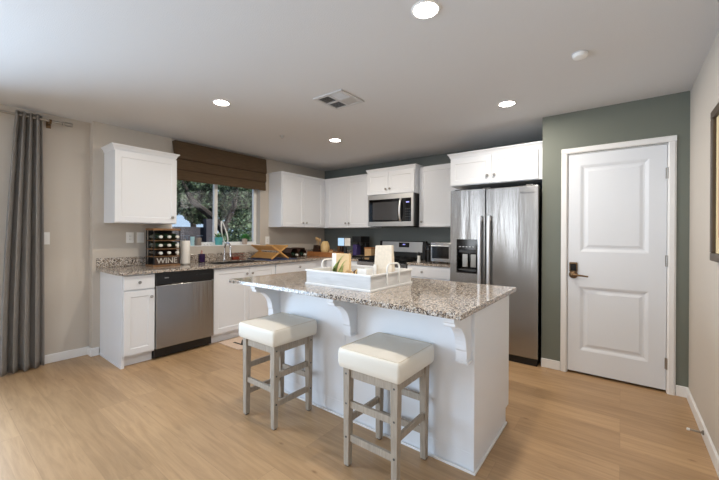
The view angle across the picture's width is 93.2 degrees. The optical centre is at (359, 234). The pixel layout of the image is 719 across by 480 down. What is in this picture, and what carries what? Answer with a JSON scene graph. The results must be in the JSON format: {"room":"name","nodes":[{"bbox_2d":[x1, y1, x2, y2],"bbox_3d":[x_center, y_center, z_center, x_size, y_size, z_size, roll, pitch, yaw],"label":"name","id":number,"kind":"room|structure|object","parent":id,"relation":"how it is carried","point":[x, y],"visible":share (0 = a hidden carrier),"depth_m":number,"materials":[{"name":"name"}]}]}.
{"room":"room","nodes":[
{"label":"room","id":0,"kind":"room"},
{"bbox_2d":[0,104,324,354],"bbox_3d":[-3.272,0.045,3.071,0.248,2.440,8.276,0,0,38],"label":"wall","id":1,"kind":"structure","parent":0,"point":[73,157],"depth_m":3.53,"materials":[{"name":"beige paint"}]},
{"bbox_2d":[0,110,72,128],"bbox_3d":[-3.770,-1.078,2.302,0.106,0.076,2.842,0,0,38],"label":"curtain rod","id":2,"kind":"object","parent":1,"relation":"attached to","point":[49,122],"visible":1,"depth_m":3.28,"materials":[{"name":"silver metal"}]},
{"bbox_2d":[0,110,44,376],"bbox_3d":[-3.097,0.064,3.134,0.115,2.380,0.298,0,0,38],"label":"curtain","id":3,"kind":"object","parent":2,"relation":"hanging from","point":[22,333],"visible":1,"depth_m":3.13,"materials":[{"name":"grey fabric"}]},
{"bbox_2d":[44,232,49,244],"bbox_3d":[-3.064,0.042,3.308,0.008,0.120,0.075,0,0,38],"label":"light switch","id":4,"kind":"object","parent":1,"relation":"attached to","point":[46,234],"visible":0.57,"depth_m":3.32,"materials":[{"name":"white plastic"}]},
{"bbox_2d":[45,346,98,363],"bbox_3d":[-2.981,1.225,3.332,0.122,0.085,0.674,0,0,38],"label":"baseboard","id":5,"kind":"structure","parent":1,"relation":"attached to","point":[91,352],"depth_m":3.47,"materials":[{"name":"white paint"}]},
{"bbox_2d":[126,232,133,242],"bbox_3d":[-2.557,0.039,3.789,0.008,0.118,0.075,0,0,38],"label":"wall outlet","id":6,"kind":"object","parent":1,"relation":"attached to","point":[129,235],"visible":1,"depth_m":3.79,"materials":[{"name":"white plastic"}]},
{"bbox_2d":[101,142,179,224],"bbox_3d":[-2.381,-0.512,3.725,0.359,0.795,0.655,0,0,38],"label":"upper cabinet","id":7,"kind":"object","parent":1,"relation":"attached to","point":[140,184],"visible":1,"depth_m":3.58,"materials":[{"name":"white paint"}]},
{"bbox_2d":[137,232,143,242],"bbox_3d":[-2.494,0.039,3.872,0.008,0.118,0.075,0,0,38],"label":"light switch","id":8,"kind":"object","parent":1,"relation":"attached to","point":[140,235],"visible":1,"depth_m":3.87,"materials":[{"name":"white plastic"}]},
{"bbox_2d":[96,249,312,267],"bbox_3d":[-1.692,0.310,4.904,0.020,0.100,3.440,0,0,38],"label":"backsplash","id":9,"kind":"structure","parent":1,"relation":"attached to","point":[119,261],"depth_m":3.87,"materials":[{"name":"grey stone"}]},
{"bbox_2d":[171,184,256,244],"bbox_3d":[-1.988,-0.323,4.715,0.045,0.966,1.283,0,0,38],"label":"window","id":10,"kind":"structure","parent":1,"relation":"in","point":[215,187],"depth_m":4.71,"materials":[{"name":"white plastic"}]},
{"bbox_2d":[178,244,259,246],"bbox_3d":[-1.936,0.155,4.672,0.094,0.012,1.283,0,0,38],"label":"trim","id":11,"kind":"structure","parent":1,"relation":"attached to","point":[234,244],"depth_m":4.70,"materials":[{"name":"white paint"}]},
{"bbox_2d":[190,237,194,245],"bbox_3d":[-2.151,0.090,4.374,0.052,0.115,0.052,0,0,38],"label":"glass tumbler","id":12,"kind":"object","parent":11,"relation":"on","point":[192,239],"visible":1,"depth_m":4.36,"materials":[{"name":"teal glass"}]},
{"bbox_2d":[195,238,201,245],"bbox_3d":[-2.111,0.098,4.445,0.082,0.100,0.082,0,0,38],"label":"pot","id":13,"kind":"object","parent":11,"relation":"on","point":[198,241],"visible":0.98,"depth_m":4.41,"materials":[{"name":"grey ceramic"}]},
{"bbox_2d":[214,232,223,244],"bbox_3d":[-1.934,0.058,4.668,0.154,0.182,0.127,0,0,38],"label":"potted plant","id":14,"kind":"object","parent":11,"relation":"on","point":[218,240],"visible":1,"depth_m":4.63,"materials":[{"name":"green plant"}]},
{"bbox_2d":[221,221,228,242],"bbox_3d":[-1.886,-0.020,4.737,0.042,0.327,0.118,0,0,38],"label":"sculpture","id":15,"kind":"object","parent":11,"relation":"on","point":[221,221],"visible":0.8,"depth_m":4.74,"materials":[{"name":"white ceramic"}]},
{"bbox_2d":[240,234,249,243],"bbox_3d":[-1.680,0.069,5.004,0.200,0.163,0.184,0,0,38],"label":"potted plant","id":16,"kind":"object","parent":11,"relation":"on","point":[244,237],"visible":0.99,"depth_m":4.96,"materials":[{"name":"green plant"}]},
{"bbox_2d":[172,140,266,190],"bbox_3d":[-1.844,-0.900,4.647,0.080,0.477,1.340,0,0,38],"label":"roman shade","id":17,"kind":"object","parent":1,"relation":"attached to","point":[195,163],"visible":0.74,"depth_m":4.55,"materials":[{"name":"brown fabric"}]},
{"bbox_2d":[265,236,268,243],"bbox_3d":[-1.425,0.097,5.260,0.008,0.120,0.075,0,0,38],"label":"wall outlet","id":18,"kind":"object","parent":1,"relation":"attached to","point":[266,237],"visible":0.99,"depth_m":5.25,"materials":[{"name":"white plastic"}]},
{"bbox_2d":[268,171,324,227],"bbox_3d":[-0.987,-0.523,5.536,0.359,0.835,0.962,0,0,38],"label":"upper cabinet","id":19,"kind":"object","parent":1,"relation":"attached to","point":[295,200],"visible":1,"depth_m":5.30,"materials":[{"name":"white paint"}]},
{"bbox_2d":[0,0,718,170],"bbox_3d":[-1.318,-1.238,1.573,5.160,0.150,8.556,0,0,38],"label":"ceiling","id":20,"kind":"structure","parent":0,"point":[435,85],"depth_m":2.33,"materials":[{"name":"paint"}]},
{"bbox_2d":[213,99,229,105],"bbox_3d":[-1.218,-1.159,2.999,0.144,0.007,0.144,0,0,38],"label":"recessed light","id":21,"kind":"object","parent":20,"relation":"in","point":[220,102],"visible":1,"depth_m":2.99,"materials":[{"name":"white plastic"}]},
{"bbox_2d":[329,138,340,141],"bbox_3d":[-0.299,-1.153,4.176,0.144,0.007,0.144,0,0,38],"label":"recessed light","id":22,"kind":"object","parent":20,"relation":"in","point":[332,139],"visible":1,"depth_m":4.18,"materials":[{"name":"white plastic"}]},
{"bbox_2d":[313,89,363,109],"bbox_3d":[-0.178,-1.151,2.925,0.320,0.010,0.310,0,0,38],"label":"ceiling vent","id":23,"kind":"object","parent":20,"relation":"in","point":[339,99],"visible":1,"depth_m":2.92,"materials":[{"name":"metal"}]},
{"bbox_2d":[412,0,439,18],"bbox_3d":[0.340,-1.149,1.744,0.144,0.007,0.144,0,0,38],"label":"recessed light","id":24,"kind":"object","parent":20,"relation":"in","point":[425,9],"visible":1,"depth_m":1.74,"materials":[{"name":"white glass"}]},
{"bbox_2d":[498,100,515,106],"bbox_3d":[1.294,-1.144,2.984,0.144,0.007,0.144,0,0,38],"label":"recessed light","id":25,"kind":"object","parent":20,"relation":"in","point":[507,103],"visible":1,"depth_m":2.97,"materials":[{"name":"white plastic"}]},
{"bbox_2d":[571,50,588,60],"bbox_3d":[1.402,-1.132,2.160,0.093,0.030,0.093,0,0,38],"label":"smoke detector","id":26,"kind":"object","parent":20,"relation":"attached to","point":[581,54],"visible":1,"depth_m":2.14,"materials":[{"name":"white plastic"}]},
{"bbox_2d":[0,336,718,479],"bbox_3d":[-1.334,1.337,1.573,5.160,0.120,8.556,0,0,38],"label":"floor","id":27,"kind":"structure","parent":0,"point":[180,415],"depth_m":2.23,"materials":[{"name":"brown wood"}]},
{"bbox_2d":[99,272,154,368],"bbox_3d":[-2.380,0.829,3.482,0.671,0.884,0.289,0,0,38],"label":"base cabinet","id":28,"kind":"object","parent":27,"relation":"on","point":[127,302],"visible":0.95,"depth_m":3.32,"materials":[{"name":"white paint"}]},
{"bbox_2d":[152,269,213,358],"bbox_3d":[-2.105,0.833,3.840,0.651,0.878,0.604,0,0,38],"label":"dishwasher","id":29,"kind":"object","parent":27,"relation":"on","point":[183,299],"visible":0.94,"depth_m":3.62,"materials":[{"name":"silver metal"}]},
{"bbox_2d":[218,337,242,349],"bbox_3d":[-1.266,1.273,4.149,0.415,0.008,0.740,0,0,38],"label":"floor mat","id":30,"kind":"object","parent":27,"relation":"on","point":[236,343],"visible":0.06,"depth_m":3.94,"materials":[{"name":"beige fabric"}]},
{"bbox_2d":[210,263,274,343],"bbox_3d":[-1.648,0.833,4.432,0.671,0.884,0.880,0,0,38],"label":"base cabinet","id":31,"kind":"object","parent":27,"relation":"on","point":[233,303],"visible":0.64,"depth_m":4.12,"materials":[{"name":"white paint"}]},
{"bbox_2d":[239,312,316,429],"bbox_3d":[-0.586,0.948,2.451,0.400,0.667,0.400,0,0,38],"label":"bar stool","id":32,"kind":"object","parent":27,"relation":"on","point":[277,333],"visible":1,"depth_m":2.38,"materials":[{"name":"white leather"}]},
{"bbox_2d":[239,313,316,346],"bbox_3d":[-0.585,0.672,2.451,0.400,0.114,0.400,0,0,38],"label":"seat cushion","id":33,"kind":"object","parent":32,"relation":"on","point":[278,329],"depth_m":2.34,"materials":[{"name":"white leather"}]},
{"bbox_2d":[275,260,325,273],"bbox_3d":[-1.071,0.837,5.182,0.671,0.884,1.008,0,0,38],"label":"base cabinet","id":34,"kind":"object","parent":27,"relation":"on","point":[287,267],"visible":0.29,"depth_m":4.91,"materials":[{"name":"white paint"}]},
{"bbox_2d":[326,260,356,266],"bbox_3d":[-0.349,0.841,5.625,1.276,0.884,0.655,0,0,38],"label":"base cabinet","id":35,"kind":"object","parent":27,"relation":"on","point":[328,262],"visible":0.07,"depth_m":5.33,"materials":[{"name":"white paint"}]},
{"bbox_2d":[96,255,364,275],"bbox_3d":[-1.194,0.378,4.520,1.279,0.030,3.440,0,0,38],"label":"countertop","id":36,"kind":"structure","parent":35,"relation":"on","point":[140,269],"depth_m":3.76,"materials":[{"name":"stone"}]},
{"bbox_2d":[145,228,180,266],"bbox_3d":[-2.216,0.147,3.836,0.210,0.420,0.288,0,0,38],"label":"wine rack","id":37,"kind":"object","parent":36,"relation":"on","point":[170,260],"visible":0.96,"depth_m":3.78,"materials":[{"name":"brown wood"}]},
{"bbox_2d":[149,233,162,239],"bbox_3d":[-2.228,0.029,3.738,0.232,0.074,0.074,0,0,38],"label":"wine bottle","id":38,"kind":"object","parent":37,"relation":"on","point":[158,236],"visible":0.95,"depth_m":3.70,"materials":[{"name":"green glass"}]},
{"bbox_2d":[149,242,162,248],"bbox_3d":[-2.229,0.122,3.738,0.232,0.074,0.074,0,0,38],"label":"wine bottle","id":39,"kind":"object","parent":37,"relation":"on","point":[158,245],"visible":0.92,"depth_m":3.70,"materials":[{"name":"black glass"}]},
{"bbox_2d":[149,250,162,255],"bbox_3d":[-2.229,0.204,3.738,0.232,0.074,0.074,0,0,38],"label":"wine bottle","id":40,"kind":"object","parent":37,"relation":"on","point":[157,252],"visible":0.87,"depth_m":3.70,"materials":[{"name":"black glass"}]},
{"bbox_2d":[146,255,179,256],"bbox_3d":[-2.216,0.247,3.836,0.210,0.010,0.272,0,0,38],"label":"shelf","id":41,"kind":"object","parent":37,"relation":"attached to","point":[146,255],"depth_m":3.78,"materials":[{"name":"brown wood"}]},
{"bbox_2d":[146,248,179,249],"bbox_3d":[-2.216,0.165,3.836,0.210,0.010,0.272,0,0,38],"label":"shelf","id":42,"kind":"object","parent":37,"relation":"attached to","point":[146,248],"depth_m":3.77,"materials":[{"name":"brown wood"}]},
{"bbox_2d":[146,240,179,240],"bbox_3d":[-2.215,0.072,3.836,0.210,0.010,0.272,0,0,38],"label":"shelf","id":43,"kind":"object","parent":37,"relation":"attached to","point":[146,240],"depth_m":3.75,"materials":[{"name":"brown wood"}]},
{"bbox_2d":[160,233,170,239],"bbox_3d":[-2.176,0.029,3.806,0.232,0.074,0.074,0,0,38],"label":"wine bottle","id":44,"kind":"object","parent":37,"relation":"on","point":[166,236],"visible":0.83,"depth_m":3.76,"materials":[{"name":"green glass"}]},
{"bbox_2d":[160,242,170,247],"bbox_3d":[-2.177,0.122,3.806,0.232,0.074,0.074,0,0,38],"label":"wine bottle","id":45,"kind":"object","parent":37,"relation":"on","point":[165,244],"visible":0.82,"depth_m":3.76,"materials":[{"name":"green glass"}]},
{"bbox_2d":[161,249,170,255],"bbox_3d":[-2.177,0.204,3.806,0.232,0.074,0.074,0,0,38],"label":"wine bottle","id":46,"kind":"object","parent":37,"relation":"on","point":[166,252],"visible":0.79,"depth_m":3.76,"materials":[{"name":"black glass"}]},
{"bbox_2d":[168,233,178,239],"bbox_3d":[-2.124,0.030,3.874,0.232,0.074,0.074,0,0,38],"label":"wine bottle","id":47,"kind":"object","parent":37,"relation":"on","point":[174,236],"visible":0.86,"depth_m":3.83,"materials":[{"name":"green glass"}]},
{"bbox_2d":[168,249,178,254],"bbox_3d":[-2.125,0.205,3.874,0.232,0.074,0.074,0,0,38],"label":"wine bottle","id":48,"kind":"object","parent":37,"relation":"on","point":[173,251],"visible":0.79,"depth_m":3.83,"materials":[{"name":"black glass"}]},
{"bbox_2d":[169,241,178,247],"bbox_3d":[-2.124,0.123,3.874,0.232,0.074,0.074,0,0,38],"label":"wine bottle","id":49,"kind":"object","parent":37,"relation":"on","point":[173,244],"visible":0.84,"depth_m":3.83,"materials":[{"name":"green glass"}]},
{"bbox_2d":[180,238,190,264],"bbox_3d":[-2.054,0.204,4.006,0.124,0.308,0.124,0,0,38],"label":"paper towel roll","id":50,"kind":"object","parent":36,"relation":"on","point":[184,245],"visible":0.98,"depth_m":3.96,"materials":[{"name":"white paper"}]},
{"bbox_2d":[198,250,204,262],"bbox_3d":[-1.979,0.280,4.269,0.068,0.156,0.070,0,0,38],"label":"soap bottle","id":51,"kind":"object","parent":36,"relation":"on","point":[201,257],"visible":1,"depth_m":4.25,"materials":[{"name":"purple plastic"}]},
{"bbox_2d":[221,242,231,260],"bbox_3d":[-1.780,0.234,4.574,0.145,0.251,0.154,0,0,-10],"label":"tap","id":52,"kind":"object","parent":36,"relation":"on","point":[226,243],"visible":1,"depth_m":4.58,"materials":[{"name":"silver metal"}]},
{"bbox_2d":[209,260,259,263],"bbox_3d":[-1.633,0.473,4.441,0.428,0.205,0.708,0,0,38],"label":"sink","id":53,"kind":"object","parent":36,"relation":"in","point":[242,261],"visible":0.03,"depth_m":4.65,"materials":[{"name":"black metal"}]},
{"bbox_2d":[231,253,245,259],"bbox_3d":[-1.711,0.315,4.772,0.075,0.085,0.204,0,0,38],"label":"wire caddy","id":54,"kind":"object","parent":36,"relation":"on","point":[242,256],"visible":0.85,"depth_m":4.78,"materials":[{"name":"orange metal"}]},
{"bbox_2d":[247,257,296,260],"bbox_3d":[-1.275,0.359,4.961,0.530,0.006,0.490,0,0,38],"label":"dish mat","id":55,"kind":"object","parent":36,"relation":"on","point":[275,258],"visible":0.71,"depth_m":4.93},
{"bbox_2d":[251,244,288,259],"bbox_3d":[-1.302,0.253,4.926,0.490,0.199,0.299,0,0,38],"label":"dish rack","id":56,"kind":"object","parent":55,"relation":"on","point":[259,254],"visible":1,"depth_m":4.87,"materials":[{"name":"brown wood"}]},
{"bbox_2d":[282,247,305,256],"bbox_3d":[-1.026,0.283,5.309,0.220,0.140,0.330,0,0,38],"label":"rack","id":57,"kind":"object","parent":36,"relation":"on","point":[287,251],"visible":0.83,"depth_m":5.23,"materials":[{"name":"brown wood"}]},
{"bbox_2d":[307,251,343,256],"bbox_3d":[-0.559,0.331,5.703,0.600,0.072,0.300,0,0,38],"label":"wooden crate","id":58,"kind":"object","parent":36,"relation":"on","point":[309,253],"visible":0.68,"depth_m":5.59,"materials":[{"name":"brown wood"}]},
{"bbox_2d":[313,245,320,251],"bbox_3d":[-0.713,0.271,5.822,0.150,0.169,0.120,0,0,38],"label":"utensil holder","id":59,"kind":"object","parent":58,"relation":"in","point":[316,248],"visible":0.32,"depth_m":5.77,"materials":[{"name":"brown wood"}]},
{"bbox_2d":[320,241,329,251],"bbox_3d":[-0.578,0.238,5.719,0.151,0.235,0.151,0,0,38],"label":"ceramic vase","id":60,"kind":"object","parent":58,"relation":"in","point":[325,247],"visible":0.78,"depth_m":5.66,"materials":[{"name":"yellow ceramic"}]},
{"bbox_2d":[338,237,350,253],"bbox_3d":[-0.239,0.211,5.502,0.280,0.315,0.090,0,0,38],"label":"display","id":61,"kind":"object","parent":36,"relation":"on","point":[342,241],"visible":0.88,"depth_m":5.49,"materials":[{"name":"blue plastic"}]},
{"bbox_2d":[352,236,368,257],"bbox_3d":[0.021,0.203,5.460,0.175,0.335,0.240,0,0,38],"label":"coffee machine","id":62,"kind":"object","parent":36,"relation":"on","point":[363,241],"visible":0.84,"depth_m":5.40,"materials":[{"name":"black plastic"}]},
{"bbox_2d":[364,247,374,257],"bbox_3d":[0.171,0.291,5.388,0.140,0.160,0.140,0,0,38],"label":"wooden box","id":63,"kind":"object","parent":36,"relation":"on","point":[369,251],"visible":0.66,"depth_m":5.34,"materials":[{"name":"beige wood"}]},
{"bbox_2d":[250,286,508,475],"bbox_3d":[0.086,0.843,2.557,1.757,0.884,0.996,0,0,38],"label":"kitchen island","id":64,"kind":"object","parent":27,"relation":"on","point":[469,370],"visible":0.51,"depth_m":2.08,"materials":[{"name":"white paint"}]},
{"bbox_2d":[229,271,515,320],"bbox_3d":[0.028,0.385,2.582,1.929,0.030,1.053,0,0,38],"label":"island countertop","id":65,"kind":"structure","parent":64,"relation":"on","point":[437,298],"depth_m":2.13,"materials":[{"name":"stone"}]},
{"bbox_2d":[305,258,411,292],"bbox_3d":[0.000,0.282,2.539,0.616,0.176,0.543,0,0,38],"label":"serving tray","id":66,"kind":"object","parent":65,"relation":"on","point":[323,276],"visible":0.88,"depth_m":2.34,"materials":[{"name":"white wood"}]},
{"bbox_2d":[332,253,350,272],"bbox_3d":[-0.140,0.252,2.626,0.172,0.206,0.028,0,0,38],"label":"block","id":67,"kind":"object","parent":66,"relation":"in","point":[341,262],"visible":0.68,"depth_m":2.61,"materials":[{"name":"wood"}]},
{"bbox_2d":[332,256,344,271],"bbox_3d":[-0.151,0.251,2.617,0.159,0.185,0.001,0,0,38],"label":"print","id":68,"kind":"object","parent":67,"relation":"attached to","point":[338,262],"depth_m":2.63},
{"bbox_2d":[355,268,372,274],"bbox_3d":[0.022,0.301,2.455,0.126,0.111,0.080,0,0,38],"label":"mug","id":69,"kind":"object","parent":66,"relation":"on","point":[364,271],"visible":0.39,"depth_m":2.42,"materials":[{"name":"white ceramic"}]},
{"bbox_2d":[374,245,394,274],"bbox_3d":[0.184,0.219,2.506,0.160,0.276,0.061,0,0,38],"label":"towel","id":70,"kind":"object","parent":66,"relation":"in","point":[384,254],"visible":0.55,"depth_m":2.49,"materials":[{"name":"fabric"}]},
{"bbox_2d":[338,332,433,479],"bbox_3d":[0.154,0.952,1.921,0.400,0.667,0.400,0,0,38],"label":"bar stool","id":71,"kind":"object","parent":27,"relation":"on","point":[381,360],"visible":1,"depth_m":1.84,"materials":[{"name":"white leather"}]},
{"bbox_2d":[338,333,433,383],"bbox_3d":[0.156,0.676,1.921,0.400,0.114,0.400,0,0,38],"label":"seat cushion","id":72,"kind":"object","parent":71,"relation":"on","point":[392,359],"depth_m":1.81,"materials":[{"name":"white leather"}]},
{"bbox_2d":[357,240,426,267],"bbox_3d":[0.468,0.665,4.965,0.800,1.125,0.699,0,0,38],"label":"gas range","id":73,"kind":"object","parent":27,"relation":"on","point":[404,251],"visible":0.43,"depth_m":5.02,"materials":[{"name":"silver metal"}]},
{"bbox_2d":[358,258,423,262],"bbox_3d":[0.459,0.374,4.952,0.800,0.017,0.552,0,0,38],"label":"cooktop","id":74,"kind":"object","parent":73,"relation":"in","point":[363,260],"depth_m":4.83,"materials":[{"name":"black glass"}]},
{"bbox_2d":[407,265,449,280],"bbox_3d":[1.066,0.849,4.535,0.655,0.884,0.655,0,0,38],"label":"base cabinet","id":75,"kind":"object","parent":27,"relation":"on","point":[424,272],"visible":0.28,"depth_m":4.30,"materials":[{"name":"white paint"}]},
{"bbox_2d":[407,260,449,267],"bbox_3d":[1.077,0.392,4.545,0.659,0.030,0.630,0,0,38],"label":"countertop","id":76,"kind":"structure","parent":75,"relation":"on","point":[423,262],"depth_m":4.35,"materials":[{"name":"stone"}]},
{"bbox_2d":[417,252,420,261],"bbox_3d":[0.799,0.308,4.582,0.048,0.134,0.048,0,0,38],"label":"pepper mill","id":77,"kind":"object","parent":76,"relation":"on","point":[418,253],"visible":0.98,"depth_m":4.57,"materials":[{"name":"white plastic"}]},
{"bbox_2d":[425,243,430,261],"bbox_3d":[0.957,0.251,4.688,0.103,0.250,0.103,0,0,38],"label":"coffee grinder","id":78,"kind":"object","parent":76,"relation":"on","point":[428,245],"visible":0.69,"depth_m":4.65,"materials":[{"name":"black plastic"}]},
{"bbox_2d":[431,242,449,262],"bbox_3d":[1.153,0.242,4.455,0.365,0.270,0.332,0,0,38],"label":"toaster oven","id":79,"kind":"object","parent":76,"relation":"on","point":[440,251],"visible":0.46,"depth_m":4.37,"materials":[{"name":"silver metal"}]},
{"bbox_2d":[450,184,541,366],"bbox_3d":[1.619,0.401,3.876,0.891,1.787,0.920,0,0,38],"label":"refrigerator","id":80,"kind":"object","parent":27,"relation":"on","point":[496,233],"visible":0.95,"depth_m":3.45,"materials":[{"name":"silver metal"}]},
{"bbox_2d":[324,139,542,249],"bbox_3d":[1.283,0.073,4.875,5.052,2.440,0.140,0,0,38],"label":"wall","id":81,"kind":"structure","parent":0,"point":[331,235],"depth_m":5.37,"materials":[{"name":"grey paint"}]},
{"bbox_2d":[330,249,352,255],"bbox_3d":[-0.143,0.319,5.869,1.258,0.100,0.020,0,0,38],"label":"backsplash","id":82,"kind":"structure","parent":81,"relation":"attached to","point":[348,251],"depth_m":5.89,"materials":[{"name":"grey stone"}]},
{"bbox_2d":[325,174,380,227],"bbox_3d":[-0.254,-0.519,5.745,1.266,0.835,0.359,0,0,38],"label":"upper cabinet","id":83,"kind":"object","parent":81,"relation":"attached to","point":[346,198],"visible":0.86,"depth_m":5.51,"materials":[{"name":"white paint"}]},
{"bbox_2d":[366,164,423,195],"bbox_3d":[0.558,-0.767,5.047,0.850,0.390,0.473,0,0,38],"label":"upper cabinet","id":84,"kind":"object","parent":81,"relation":"attached to","point":[403,178],"visible":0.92,"depth_m":4.84,"materials":[{"name":"white paint"}]},
{"bbox_2d":[368,193,418,226],"bbox_3d":[0.553,-0.336,5.014,0.757,0.461,0.528,0,0,38],"label":"microwave oven","id":85,"kind":"object","parent":84,"relation":"attached to","point":[402,209],"visible":0.96,"depth_m":4.81,"materials":[{"name":"silver metal"}]},
{"bbox_2d":[419,163,459,227],"bbox_3d":[1.159,-0.513,4.657,0.610,0.840,0.359,0,0,38],"label":"upper cabinet","id":86,"kind":"object","parent":81,"relation":"attached to","point":[435,189],"visible":0.68,"depth_m":4.58,"materials":[{"name":"white paint"}]},
{"bbox_2d":[447,141,542,189],"bbox_3d":[1.658,-0.738,3.978,0.998,0.375,0.823,0,0,38],"label":"upper cabinet","id":87,"kind":"object","parent":81,"relation":"attached to","point":[519,164],"visible":0.91,"depth_m":3.66,"materials":[{"name":"white paint"}]},
{"bbox_2d":[541,91,689,394],"bbox_3d":[2.461,0.080,3.350,1.046,2.440,0.839,0,0,38],"label":"wall","id":88,"kind":"structure","parent":0,"point":[666,115],"depth_m":3.00,"materials":[{"name":"green paint"}]},
{"bbox_2d":[541,358,687,397],"bbox_3d":[2.194,1.256,3.013,1.046,0.085,0.014,0,0,38],"label":"baseboard","id":89,"kind":"structure","parent":88,"relation":"attached to","point":[548,363],"depth_m":3.25,"materials":[{"name":"white paint"}]},
{"bbox_2d":[567,144,668,389],"bbox_3d":[2.236,0.269,2.982,0.702,2.015,0.094,0,0,38],"label":"door","id":90,"kind":"structure","parent":88,"relation":"in","point":[618,258],"depth_m":2.98,"materials":[{"name":"white paint"}]},
{"bbox_2d":[560,135,676,394],"bbox_3d":[2.264,0.249,3.025,0.806,2.100,0.117,0,0,38],"label":"trim","id":91,"kind":"structure","parent":88,"relation":"attached to","point":[672,140],"depth_m":2.78,"materials":[{"name":"white paint"}]},
{"bbox_2d":[689,32,718,454],"bbox_3d":[0.663,0.069,0.042,0.140,2.440,8.276,0,0,38],"label":"wall","id":92,"kind":"structure","parent":0,"point":[704,93],"depth_m":2.24,"materials":[{"name":"beige paint"}]},
{"bbox_2d":[686,427,703,434],"bbox_3d":[2.120,1.243,2.148,0.080,0.027,0.027,0,0,38],"label":"door stop","id":93,"kind":"object","parent":92,"relation":"attached to","point":[687,428],"visible":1,"depth_m":2.14,"materials":[{"name":"silver metal"}]},
{"bbox_2d":[686,388,718,476],"bbox_3d":[0.334,1.244,-0.249,0.014,0.085,7.422,0,0,38],"label":"baseboard","id":94,"kind":"structure","parent":92,"relation":"attached to","point":[714,456],"depth_m":2.11,"materials":[{"name":"white paint"}]},
{"bbox_2d":[710,102,718,262],"bbox_3d":[1.796,-0.272,1.651,0.029,0.844,0.705,0,0,38],"label":"framed picture","id":95,"kind":"object","parent":92,"relation":"attached to","point":[714,123],"visible":1,"depth_m":1.90,"materials":[{"name":"brown metal"}]},
{"bbox_2d":[718,171,718,237],"bbox_3d":[1.798,-0.272,1.649,0.001,0.584,0.485,0,0,38],"label":"print","id":96,"kind":"object","parent":95,"relation":"attached to","point":[718,171],"depth_m":1.84},
{"label":"outside","id":97,"kind":"structure","parent":0,"visible":0},
{"bbox_3d":[-8.225,1.436,17.681,25.409,0.100,42.000,0,0,38],"label":"ground","id":98,"kind":"structure","parent":97,"visible":0},
{"bbox_2d":[172,219,212,242],"bbox_3d":[-4.099,0.535,6.705,0.170,1.750,2.490,0,0,38],"label":"fence","id":99,"kind":"object","parent":98,"relation":"on","point":[205,232],"visible":0.09,"depth_m":7.50,"materials":[{"name":"grey"}]},
{"bbox_2d":[177,180,251,235],"bbox_3d":[-4.470,-0.676,9.372,2.377,4.218,4.866,0,0,38],"label":"tree","id":100,"kind":"object","parent":98,"relation":"on","point":[194,202],"visible":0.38,"depth_m":9.49,"materials":[{"name":"green plant"}]},
{"bbox_2d":[190,184,251,237],"bbox_3d":[-6.069,-1.303,12.642,2.542,5.404,7.083,0,0,38],"label":"tree","id":101,"kind":"object","parent":98,"relation":"on","point":[191,224],"visible":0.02,"depth_m":13.14,"materials":[{"name":"green plant"}]},
{"bbox_2d":[220,209,251,241],"bbox_3d":[-2.821,0.252,9.715,1.320,2.333,2.657,0,0,38],"label":"tree","id":102,"kind":"object","parent":98,"relation":"on","point":[241,229],"visible":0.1,"depth_m":9.29,"materials":[{"name":"green plant"}]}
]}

